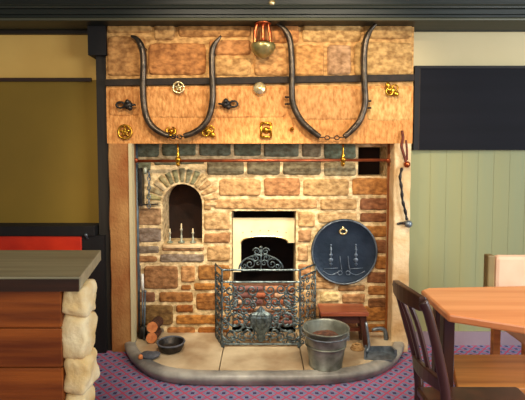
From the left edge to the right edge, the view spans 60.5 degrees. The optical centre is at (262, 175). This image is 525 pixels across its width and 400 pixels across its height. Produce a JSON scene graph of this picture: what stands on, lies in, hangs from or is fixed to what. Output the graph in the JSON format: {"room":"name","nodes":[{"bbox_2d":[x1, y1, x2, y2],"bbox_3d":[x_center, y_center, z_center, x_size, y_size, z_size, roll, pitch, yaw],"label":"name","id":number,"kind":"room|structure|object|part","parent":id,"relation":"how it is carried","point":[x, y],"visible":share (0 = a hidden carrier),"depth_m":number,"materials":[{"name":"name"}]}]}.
{"room":"pub","nodes":[
{"label":"pub","id":0,"kind":"room"},
{"bbox_2d":[0,35,98,234],"bbox_3d":[-2.042,-0.116,3.168,1.916,2.620,0.100,0,3,0],"label":"wall","id":1,"kind":"structure","parent":0,"point":[49,153],"depth_m":3.11,"materials":[{"name":"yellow paint"}]},
{"bbox_2d":[0,30,87,34],"bbox_3d":[-2.082,-1.190,3.047,1.835,0.462,0.030,0,3,0],"label":"trim","id":2,"kind":"structure","parent":1,"relation":"attached to","point":[2,32],"depth_m":3.04,"materials":[{"name":"brown wood"}]},
{"bbox_2d":[0,78,91,81],"bbox_3d":[-2.085,-0.656,3.080,1.829,0.024,0.020,0,3,0],"label":"rail","id":3,"kind":"object","parent":1,"relation":"attached to","point":[1,79],"visible":1,"depth_m":3.07,"materials":[{"name":"brown wood"}]},
{"bbox_2d":[87,26,106,58],"bbox_3d":[-1.082,-0.945,3.005,0.118,0.306,0.140,0,3,0],"label":"bracket","id":4,"kind":"object","parent":1,"relation":"attached to","point":[97,35],"depth_m":2.94,"materials":[{"name":"black wood"}]},
{"bbox_2d":[138,144,386,333],"bbox_3d":[0.004,0.399,3.307,2.019,1.664,0.238,0,3,0],"label":"wall","id":5,"kind":"structure","parent":0,"point":[179,283],"depth_m":3.19,"materials":[{"name":"stone"}]},
{"bbox_2d":[108,143,138,351],"bbox_3d":[-0.954,0.489,3.121,0.154,1.416,0.190,0,3,0],"label":"pillar","id":6,"kind":"structure","parent":5,"relation":"attached to","point":[118,164],"depth_m":3.03,"materials":[{"name":"wood"}]},
{"bbox_2d":[106,86,412,143],"bbox_3d":[-0.018,-0.407,3.066,2.030,0.379,0.193,0,3,0],"label":"lintel","id":7,"kind":"object","parent":6,"relation":"on","point":[331,111],"visible":0.91,"depth_m":2.98,"materials":[{"name":"wood"}]},
{"bbox_2d":[117,124,132,139],"bbox_3d":[-0.910,-0.289,2.982,0.103,0.103,0.034,0,3,0],"label":"brass","id":8,"kind":"object","parent":7,"relation":"attached to","point":[125,131],"visible":1,"depth_m":2.97,"materials":[{"name":"gold metal"}]},
{"bbox_2d":[165,127,176,136],"bbox_3d":[-0.605,-0.290,2.979,0.076,0.071,0.029,0,3,0],"label":"brass","id":9,"kind":"object","parent":7,"relation":"attached to","point":[171,131],"visible":0.85,"depth_m":2.97,"materials":[{"name":"gold metal"}]},
{"bbox_2d":[201,125,214,137],"bbox_3d":[-0.357,-0.298,2.979,0.093,0.097,0.037,0,3,0],"label":"brass","id":10,"kind":"object","parent":7,"relation":"attached to","point":[207,130],"visible":0.9,"depth_m":2.97,"materials":[{"name":"gold metal"}]},
{"bbox_2d":[106,26,413,85],"bbox_3d":[-0.018,-0.840,3.058,2.030,0.486,0.243,0,3,0],"label":"chimney breast","id":11,"kind":"object","parent":7,"relation":"on","point":[180,51],"visible":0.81,"depth_m":2.95,"materials":[{"name":"stone"}]},
{"bbox_2d":[115,35,237,138],"bbox_3d":[-0.559,-0.574,2.942,0.806,0.671,0.084,0,3,0],"label":"horse collar","id":12,"kind":"object","parent":11,"relation":"hanging from","point":[226,103],"visible":1,"depth_m":2.92,"materials":[{"name":"black metal"}]},
{"bbox_3d":[-0.562,-0.254,2.941,0.118,0.032,0.034,0,3,0],"label":"chain","id":13,"kind":"part","parent":12,"relation":"part of","materials":[{"name":"black metal"}]},
{"bbox_2d":[105,74,414,85],"bbox_3d":[-0.018,-0.627,2.965,2.030,0.077,0.032,0,3,0],"label":"strap","id":14,"kind":"object","parent":11,"relation":"attached to","point":[394,77],"visible":0.98,"depth_m":2.95,"materials":[{"name":"black leather"}]},
{"bbox_2d":[172,81,184,93],"bbox_3d":[-0.550,-0.577,2.952,0.083,0.083,0.029,0,3,0],"label":"brass","id":15,"kind":"object","parent":14,"relation":"attached to","point":[178,87],"visible":1,"depth_m":2.94,"materials":[{"name":"gold metal"}]},
{"bbox_2d":[253,82,265,94],"bbox_3d":[-0.020,-0.571,2.949,0.084,0.084,0.037,0,3,0],"label":"brass","id":16,"kind":"object","parent":14,"relation":"attached to","point":[259,88],"visible":1,"depth_m":2.94,"materials":[{"name":"silver metal"}]},
{"bbox_2d":[385,82,398,96],"bbox_3d":[0.849,-0.564,2.951,0.093,0.097,0.037,0,3,0],"label":"brass","id":17,"kind":"object","parent":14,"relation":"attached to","point":[391,90],"visible":1,"depth_m":2.94,"materials":[{"name":"gold metal"}]},
{"bbox_2d":[276,24,376,139],"bbox_3d":[0.414,-0.611,2.940,0.659,0.759,0.084,0,3,0],"label":"horse collar","id":18,"kind":"object","parent":11,"relation":"hanging from","point":[364,48],"visible":0.99,"depth_m":2.91,"materials":[{"name":"black metal"}]},
{"bbox_3d":[0.454,-0.247,2.941,0.166,0.032,0.034,0,3,0],"label":"chain","id":19,"kind":"part","parent":18,"relation":"part of","materials":[{"name":"black metal"}]},
{"bbox_2d":[134,144,390,166],"bbox_3d":[-0.003,-0.141,3.067,1.751,0.159,0.042,0,3,0],"label":"rail","id":20,"kind":"object","parent":7,"relation":"hanging from","point":[177,159],"visible":0.97,"depth_m":3.06,"materials":[{"name":"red metal"}]},
{"bbox_3d":[-0.004,-0.103,3.069,1.732,0.027,0.021,0,3,0],"label":"rod","id":21,"kind":"part","parent":20,"relation":"part of","materials":[{"name":"orange metal"}]},
{"bbox_2d":[260,122,271,137],"bbox_3d":[0.023,-0.302,2.979,0.080,0.108,0.034,0,3,0],"label":"brass","id":22,"kind":"object","parent":7,"relation":"attached to","point":[265,129],"visible":1,"depth_m":2.97,"materials":[{"name":"gold metal"}]},
{"bbox_2d":[400,130,409,167],"bbox_3d":[0.943,-0.175,2.969,0.066,0.247,0.043,1,3,19],"label":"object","id":23,"kind":"object","parent":7,"relation":"hanging from","point":[406,163],"visible":1,"depth_m":2.96,"materials":[{"name":"orange metal"}]},
{"bbox_3d":[0.931,-0.193,2.973,0.049,0.211,0.038,0,3,0],"label":"cord","id":24,"kind":"part","parent":23,"relation":"part of","materials":[{"name":"brown leather"}]},
{"bbox_3d":[0.949,-0.169,2.965,0.023,0.132,0.014,0,3,0],"label":"cord","id":25,"kind":"part","parent":23,"relation":"part of","materials":[{"name":"brown leather"}]},
{"bbox_2d":[128,143,136,341],"bbox_3d":[-0.880,0.458,3.049,0.022,1.346,0.058,0,3,0],"label":"trim","id":26,"kind":"structure","parent":5,"relation":"attached to","point":[130,145],"depth_m":3.03,"materials":[{"name":"beige paint"}]},
{"bbox_2d":[138,167,157,208],"bbox_3d":[-0.805,0.085,3.133,0.146,0.291,0.069,1,3,26],"label":"hanger","id":27,"kind":"object","parent":5,"relation":"attached to","point":[141,171],"visible":1,"depth_m":3.12,"materials":[{"name":"black metal"}]},
{"bbox_3d":[-0.848,0.078,3.154,0.024,0.265,0.068,0,3,0],"label":"wall plate","id":28,"kind":"part","parent":27,"relation":"part of","materials":[{"name":"black metal"}]},
{"bbox_2d":[162,241,203,248],"bbox_3d":[-0.569,0.500,3.245,0.301,0.034,0.122,0,3,0],"label":"ledge","id":29,"kind":"object","parent":5,"relation":"attached to","point":[186,245],"depth_m":3.19,"materials":[{"name":"stone"}]},
{"bbox_2d":[167,229,172,242],"bbox_3d":[-0.666,0.430,3.237,0.048,0.104,0.047,0,3,0],"label":"candlestick","id":30,"kind":"object","parent":29,"relation":"on","point":[169,232],"visible":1,"depth_m":3.23,"materials":[{"name":"metal"}]},
{"bbox_2d":[178,223,184,242],"bbox_3d":[-0.583,0.412,3.236,0.048,0.140,0.047,0,3,0],"label":"candlestick","id":31,"kind":"object","parent":29,"relation":"on","point":[181,229],"visible":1,"depth_m":3.23,"materials":[{"name":"silver metal"}]},
{"bbox_2d":[190,229,195,242],"bbox_3d":[-0.500,0.430,3.237,0.048,0.104,0.047,0,3,0],"label":"candlestick","id":32,"kind":"object","parent":29,"relation":"on","point":[192,241],"visible":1,"depth_m":3.23,"materials":[{"name":"silver metal"}]},
{"bbox_2d":[169,184,201,237],"bbox_3d":[-0.569,0.261,3.438,0.341,0.489,0.040,0,3,0],"label":"niche","id":33,"kind":"object","parent":5,"relation":"attached to","point":[185,202],"visible":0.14,"depth_m":3.42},
{"bbox_2d":[233,218,294,271],"bbox_3d":[0.009,0.506,3.289,0.450,0.398,0.034,0,3,0],"label":"hood","id":34,"kind":"object","parent":5,"relation":"attached to","point":[243,228],"visible":0.99,"depth_m":3.27,"materials":[{"name":"beige ceramic"}]},
{"bbox_2d":[232,211,295,331],"bbox_3d":[0.009,0.693,3.491,0.518,0.971,0.540,0,3,0],"label":"firebox","id":35,"kind":"object","parent":5,"relation":"in","point":[279,248],"visible":0.09,"depth_m":3.72,"materials":[{"name":"black metal"}]},
{"bbox_2d":[233,283,293,325],"bbox_3d":[0.009,0.955,3.349,0.452,0.312,0.092,0,3,0],"label":"wall","id":36,"kind":"structure","parent":35,"relation":"on","point":[260,296],"depth_m":3.31,"materials":[{"name":"brick"}]},
{"bbox_2d":[311,219,377,284],"bbox_3d":[0.578,0.540,3.182,0.470,0.470,0.037,0,3,0],"label":"round plate","id":37,"kind":"object","parent":5,"relation":"attached to","point":[343,251],"visible":1,"depth_m":3.18,"materials":[{"name":"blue metal"}]},
{"bbox_3d":[0.567,0.387,3.165,0.063,0.065,0.018,0,3,0],"label":"ring pull","id":38,"kind":"part","parent":37,"relation":"part of","materials":[{"name":"gold metal"}]},
{"bbox_2d":[358,147,379,173],"bbox_3d":[0.780,-0.112,3.419,0.269,0.265,0.040,0,3,0],"label":"niche","id":39,"kind":"object","parent":5,"relation":"attached to","point":[363,152],"depth_m":3.40,"materials":[{"name":"black"}]},
{"bbox_2d":[385,144,389,329],"bbox_3d":[0.884,0.453,3.148,0.028,1.347,0.028,3,4,45],"label":"batten","id":40,"kind":"object","parent":5,"relation":"attached to","point":[388,145],"visible":0.32,"depth_m":3.14,"materials":[{"name":"orange wood"}]},
{"bbox_2d":[385,143,410,351],"bbox_3d":[0.935,0.489,3.121,0.117,1.416,0.189,0,3,0],"label":"pillar","id":41,"kind":"structure","parent":5,"relation":"attached to","point":[399,239],"depth_m":3.03,"materials":[{"name":"wood"}]},
{"bbox_2d":[397,168,411,227],"bbox_3d":[0.948,0.145,2.996,0.099,0.402,0.066,1,3,12],"label":"poker","id":42,"kind":"object","parent":41,"relation":"hanging from","point":[408,223],"visible":1,"depth_m":2.98,"materials":[{"name":"black metal"}]},
{"bbox_3d":[0.970,0.322,2.991,0.048,0.050,0.049,0,3,0],"label":"knob","id":43,"kind":"part","parent":42,"relation":"part of","materials":[{"name":"grey metal"}]},
{"bbox_2d":[93,344,520,399],"bbox_3d":[0.000,1.299,1.670,6.000,0.050,5.200,0,3,0],"label":"floor","id":44,"kind":"structure","parent":0,"point":[118,378],"depth_m":2.61,"materials":[{"name":"carpet"}]},
{"bbox_2d":[0,250,100,399],"bbox_3d":[-1.411,0.810,1.825,1.579,0.929,0.446,0,3,0],"label":"counter","id":45,"kind":"object","parent":44,"relation":"on","point":[48,328],"depth_m":1.62,"materials":[{"name":"brown wood"}]},
{"bbox_2d":[0,250,100,289],"bbox_3d":[-1.422,0.369,1.806,1.556,0.046,0.438,0,3,0],"label":"countertop","id":46,"kind":"structure","parent":45,"relation":"on","point":[14,264],"depth_m":1.78,"materials":[{"name":"grey wood"}]},
{"bbox_2d":[0,223,107,352],"bbox_3d":[-1.830,0.777,2.880,1.540,0.867,0.570,0,3,0],"label":"seat","id":47,"kind":"object","parent":44,"relation":"on","point":[13,236],"visible":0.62,"depth_m":3.01,"materials":[{"name":"red fabric"}]},
{"bbox_3d":[-1.903,0.592,3.045,1.394,0.380,0.060,0,3,0],"label":"backrest","id":48,"kind":"part","parent":47,"relation":"part of","materials":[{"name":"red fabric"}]},
{"bbox_3d":[-1.859,0.366,3.068,1.482,0.067,0.150,0,3,0],"label":"rail","id":49,"kind":"part","parent":47,"relation":"part of","materials":[{"name":"black wood"}]},
{"bbox_3d":[-1.133,0.802,3.046,0.146,0.800,0.039,0,3,0],"label":"panel","id":50,"kind":"part","parent":47,"relation":"part of","materials":[{"name":"black wood"}]},
{"bbox_2d":[96,56,111,350],"bbox_3d":[-1.070,0.049,3.087,0.071,2.300,0.120,0,3,0],"label":"post","id":51,"kind":"object","parent":44,"relation":"on","point":[102,146],"visible":0.29,"depth_m":3.02,"materials":[{"name":"black wood"}]},
{"bbox_2d":[124,332,403,385],"bbox_3d":[0.016,1.173,2.925,1.917,0.072,0.661,0,3,0],"label":"hearth","id":52,"kind":"object","parent":44,"relation":"on","point":[202,361],"visible":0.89,"depth_m":2.77,"materials":[{"name":"stone"}]},
{"bbox_2d":[135,144,139,328],"bbox_3d":[-0.877,0.452,3.158,0.021,1.346,0.022,0,3,0],"label":"pipe","id":53,"kind":"object","parent":52,"relation":"on","point":[136,145],"visible":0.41,"depth_m":3.15,"materials":[{"name":"metal"}]},
{"bbox_2d":[138,274,147,338],"bbox_3d":[-0.837,0.913,3.147,0.068,0.436,0.095,0,3,0],"label":"brush","id":54,"kind":"object","parent":52,"relation":"on","point":[140,330],"visible":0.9,"depth_m":3.14,"materials":[{"name":"white"}]},
{"bbox_3d":[-0.847,0.751,3.174,0.023,0.115,0.024,0,3,0],"label":"handle","id":55,"kind":"part","parent":54,"relation":"part of","materials":[{"name":"white"}]},
{"bbox_2d":[143,290,146,339],"bbox_3d":[-0.818,0.964,3.118,0.023,0.335,0.078,0,3,0],"label":"poker","id":56,"kind":"object","parent":52,"relation":"on","point":[144,291],"visible":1,"depth_m":3.12,"materials":[{"name":"grey paint"}]},
{"bbox_2d":[139,351,160,359],"bbox_3d":[-0.707,1.131,2.830,0.133,0.045,0.080,0,3,0],"label":"stone","id":57,"kind":"object","parent":52,"relation":"on","point":[146,355],"visible":0.98,"depth_m":2.81,"materials":[{"name":"grey stone"}]},
{"bbox_2d":[146,327,161,342],"bbox_3d":[-0.748,1.097,3.096,0.074,0.070,0.132,0,3,5],"label":"log","id":58,"kind":"object","parent":52,"relation":"on","point":[151,337],"visible":0.85,"depth_m":3.05,"materials":[{"name":"brown wood"}]},
{"bbox_2d":[147,316,162,332],"bbox_3d":[-0.739,1.024,3.092,0.074,0.070,0.132,1,3,9],"label":"log","id":59,"kind":"object","parent":58,"relation":"on","point":[153,325],"visible":1,"depth_m":3.04,"materials":[{"name":"brown wood"}]},
{"bbox_2d":[156,335,184,353],"bbox_3d":[-0.599,1.111,2.943,0.186,0.060,0.186,0,3,0],"label":"bowl","id":60,"kind":"object","parent":52,"relation":"on","point":[172,344],"visible":1,"depth_m":2.97,"materials":[{"name":"metal"}]},
{"bbox_2d":[215,246,315,348],"bbox_3d":[0.020,0.811,3.041,0.705,0.707,0.204,0,3,0],"label":"fire screen","id":61,"kind":"object","parent":52,"relation":"on","point":[260,320],"visible":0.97,"depth_m":2.98,"materials":[{"name":"metal"}]},
{"bbox_3d":[-0.010,0.892,2.981,0.531,0.553,0.014,0,3,0],"label":"frame","id":62,"kind":"part","parent":61,"relation":"part of","materials":[{"name":"grey metal"}]},
{"bbox_2d":[301,318,349,371],"bbox_3d":[0.380,1.034,2.729,0.293,0.238,0.288,0,3,0],"label":"bucket","id":63,"kind":"object","parent":52,"relation":"on","point":[326,339],"visible":1,"depth_m":2.65,"materials":[{"name":"metal"}]},
{"bbox_3d":[0.346,0.950,2.666,0.306,0.019,0.144,2,4,31],"label":"handle","id":64,"kind":"part","parent":63,"relation":"part of","materials":[{"name":"grey metal"}]},
{"bbox_2d":[317,303,368,347],"bbox_3d":[0.539,1.014,3.045,0.331,0.243,0.185,0,3,0],"label":"stool","id":65,"kind":"object","parent":52,"relation":"on","point":[357,313],"visible":0.72,"depth_m":2.97,"materials":[{"name":"brown wood"}]},
{"bbox_3d":[0.539,0.906,3.039,0.317,0.028,0.185,0,3,0],"label":"seat","id":66,"kind":"part","parent":65,"relation":"part of","materials":[{"name":"brown wood"}]},
{"bbox_3d":[0.672,1.025,3.103,0.064,0.215,0.032,0,3,0],"label":"leg","id":67,"kind":"part","parent":65,"relation":"part of","materials":[{"name":"brown wood"}]},
{"bbox_3d":[0.672,1.031,2.983,0.064,0.215,0.032,0,3,0],"label":"leg","id":68,"kind":"part","parent":65,"relation":"part of","materials":[{"name":"brown wood"}]},
{"bbox_2d":[350,343,363,351],"bbox_3d":[0.620,1.122,2.950,0.088,0.038,0.073,0,3,0],"label":"rope coil","id":69,"kind":"object","parent":52,"relation":"on","point":[357,347],"visible":1,"depth_m":2.93,"materials":[{"name":"beige fabric"}]},
{"bbox_2d":[371,327,387,340],"bbox_3d":[0.817,1.119,3.103,0.131,0.157,0.070,0,3,0],"label":"cobblers last","id":70,"kind":"object","parent":52,"relation":"on","point":[383,329],"visible":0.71,"depth_m":3.09,"materials":[{"name":"grey metal"}]},
{"bbox_2d":[364,322,396,360],"bbox_3d":[0.743,1.044,2.841,0.220,0.202,0.135,0,3,0],"label":"shovel","id":71,"kind":"object","parent":52,"relation":"on","point":[387,353],"visible":1,"depth_m":2.87,"materials":[{"name":"grey metal"}]},
{"bbox_3d":[0.673,1.035,2.883,0.035,0.188,0.048,0,3,0],"label":"handle","id":72,"kind":"part","parent":71,"relation":"part of","materials":[{"name":"grey metal"}]},
{"bbox_2d":[392,280,524,399],"bbox_3d":[0.733,0.832,1.599,0.497,0.894,0.324,0,3,0],"label":"dining chair","id":73,"kind":"object","parent":44,"relation":"on","point":[406,296],"visible":1,"depth_m":1.60,"materials":[{"name":"brown wood"}]},
{"bbox_3d":[0.561,0.838,1.746,0.128,0.864,0.030,0,3,0],"label":"leg","id":74,"kind":"part","parent":73,"relation":"part of","materials":[{"name":"brown wood"}]},
{"bbox_3d":[0.506,0.419,1.594,0.043,0.069,0.261,0,3,-2],"label":"rail","id":75,"kind":"part","parent":73,"relation":"part of","materials":[{"name":"brown wood"}]},
{"bbox_3d":[0.581,0.701,1.609,0.040,0.073,0.260,0,3,0],"label":"rail","id":76,"kind":"part","parent":73,"relation":"part of","materials":[{"name":"brown wood"}]},
{"bbox_3d":[0.567,0.842,1.486,0.119,0.884,0.030,0,3,0],"label":"leg","id":77,"kind":"part","parent":73,"relation":"part of","materials":[{"name":"brown wood"}]},
{"bbox_3d":[0.787,0.836,1.586,0.390,0.035,0.299,0,3,0],"label":"seat","id":78,"kind":"part","parent":73,"relation":"part of","materials":[{"name":"brown wood"}]},
{"bbox_2d":[421,286,524,386],"bbox_3d":[1.220,0.890,1.834,1.040,0.750,0.490,0,3,0],"label":"dining table","id":79,"kind":"object","parent":44,"relation":"on","point":[498,308],"visible":0.91,"depth_m":1.77,"materials":[{"name":"brown wood"}]},
{"bbox_3d":[0.790,0.895,2.030,0.044,0.720,0.044,0,3,0],"label":"leg","id":80,"kind":"part","parent":79,"relation":"part of","materials":[{"name":"brown wood"}]},
{"bbox_3d":[0.727,0.908,1.788,0.044,0.720,0.044,0,3,0],"label":"leg","id":81,"kind":"part","parent":79,"relation":"part of","materials":[{"name":"brown wood"}]},
{"bbox_2d":[454,355,524,393],"bbox_3d":[1.086,1.037,1.896,0.669,0.450,0.292,0,3,0],"label":"wooden bench","id":82,"kind":"object","parent":44,"relation":"on","point":[469,370],"visible":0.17,"depth_m":1.87,"materials":[{"name":"brown wood"}]},
{"bbox_2d":[483,254,524,354],"bbox_3d":[1.461,0.836,2.302,0.515,0.809,0.350,0,3,0],"label":"upholstered chair","id":83,"kind":"object","parent":44,"relation":"on","point":[499,270],"visible":0.38,"depth_m":2.41,"materials":[{"name":"beige fabric"}]},
{"bbox_3d":[1.268,1.013,2.456,0.036,0.440,0.036,0,3,0],"label":"leg","id":84,"kind":"part","parent":83,"relation":"part of","materials":[{"name":"brown wood"}]},
{"bbox_3d":[1.468,0.581,2.439,0.440,0.305,0.050,0,3,0],"label":"backrest","id":85,"kind":"part","parent":83,"relation":"part of","materials":[{"name":"beige fabric"}]},
{"bbox_3d":[1.468,0.777,2.274,0.440,0.070,0.300,0,3,0],"label":"seat","id":86,"kind":"part","parent":83,"relation":"part of","materials":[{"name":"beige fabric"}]},
{"bbox_3d":[1.268,1.028,2.167,0.036,0.440,0.036,0,3,0],"label":"leg","id":87,"kind":"part","parent":83,"relation":"part of","materials":[{"name":"brown wood"}]},
{"bbox_2d":[408,32,524,343],"bbox_3d":[1.996,-0.116,3.168,2.007,2.620,0.100,0,3,0],"label":"wall","id":88,"kind":"structure","parent":0,"point":[426,201],"depth_m":3.13,"materials":[{"name":"green wood"}]},
{"bbox_2d":[411,66,524,149],"bbox_3d":[1.765,-0.460,3.078,1.470,0.569,0.045,0,3,0],"label":"blackboard","id":89,"kind":"object","parent":88,"relation":"attached to","point":[455,107],"visible":0.98,"depth_m":3.06,"materials":[{"name":"black wood"}]},
{"bbox_2d":[415,331,520,344],"bbox_3d":[2.026,1.148,3.175,1.947,0.095,0.018,0,3,0],"label":"baseboard","id":90,"kind":"structure","parent":88,"relation":"attached to","point":[461,337],"depth_m":3.17,"materials":[{"name":"white wood"}]},
{"bbox_2d":[415,30,524,31],"bbox_3d":[2.021,-1.200,3.046,1.959,0.442,0.030,0,3,0],"label":"trim","id":91,"kind":"structure","parent":88,"relation":"attached to","point":[416,30],"depth_m":3.06,"materials":[{"name":"black wood"}]},
{"bbox_2d":[427,150,524,330],"bbox_3d":[1.881,0.459,3.148,1.432,1.274,0.002,0,3,0],"label":"trim","id":92,"kind":"structure","parent":88,"relation":"attached to","point":[478,150],"depth_m":3.14,"materials":[{"name":"green wood"}]},
{"bbox_3d":[0.000,-1.382,1.530,6.000,0.080,5.200,0,3,0],"label":"ceiling","id":93,"kind":"structure","parent":0,"visible":0},
{"bbox_2d":[0,0,524,31],"bbox_3d":[0.000,-1.194,2.913,6.000,0.441,0.298,0,3,0],"label":"beam","id":94,"kind":"structure","parent":93,"relation":"attached to","point":[14,14],"depth_m":2.79,"materials":[{"name":"black wood"}]},
{"bbox_2d":[250,21,275,58],"bbox_3d":[0.003,-0.865,2.869,0.160,0.240,0.160,0,3,0],"label":"lamp","id":95,"kind":"object","parent":94,"relation":"hanging from","point":[262,48],"visible":0.99,"depth_m":2.84,"materials":[{"name":"gold metal"}]},
{"bbox_3d":[-0.041,-0.907,2.866,0.039,0.156,0.022,0,3,0],"label":"arm","id":96,"kind":"part","parent":95,"relation":"part of","materials":[{"name":"orange metal"}]},
{"bbox_3d":[0.003,-0.793,2.872,0.160,0.095,0.160,0,3,0],"label":"lamp shade","id":97,"kind":"part","parent":95,"relation":"part of","materials":[{"name":"gold metal"}]},
{"bbox_3d":[0.003,-0.906,2.866,0.020,0.152,0.020,-1,3,-22],"label":"arm","id":98,"kind":"part","parent":95,"relation":"part of","materials":[{"name":"orange metal"}]},
{"bbox_3d":[0.041,-0.907,2.866,0.041,0.155,0.022,0,3,0],"label":"arm","id":99,"kind":"part","parent":95,"relation":"part of","materials":[{"name":"orange metal"}]}
]}

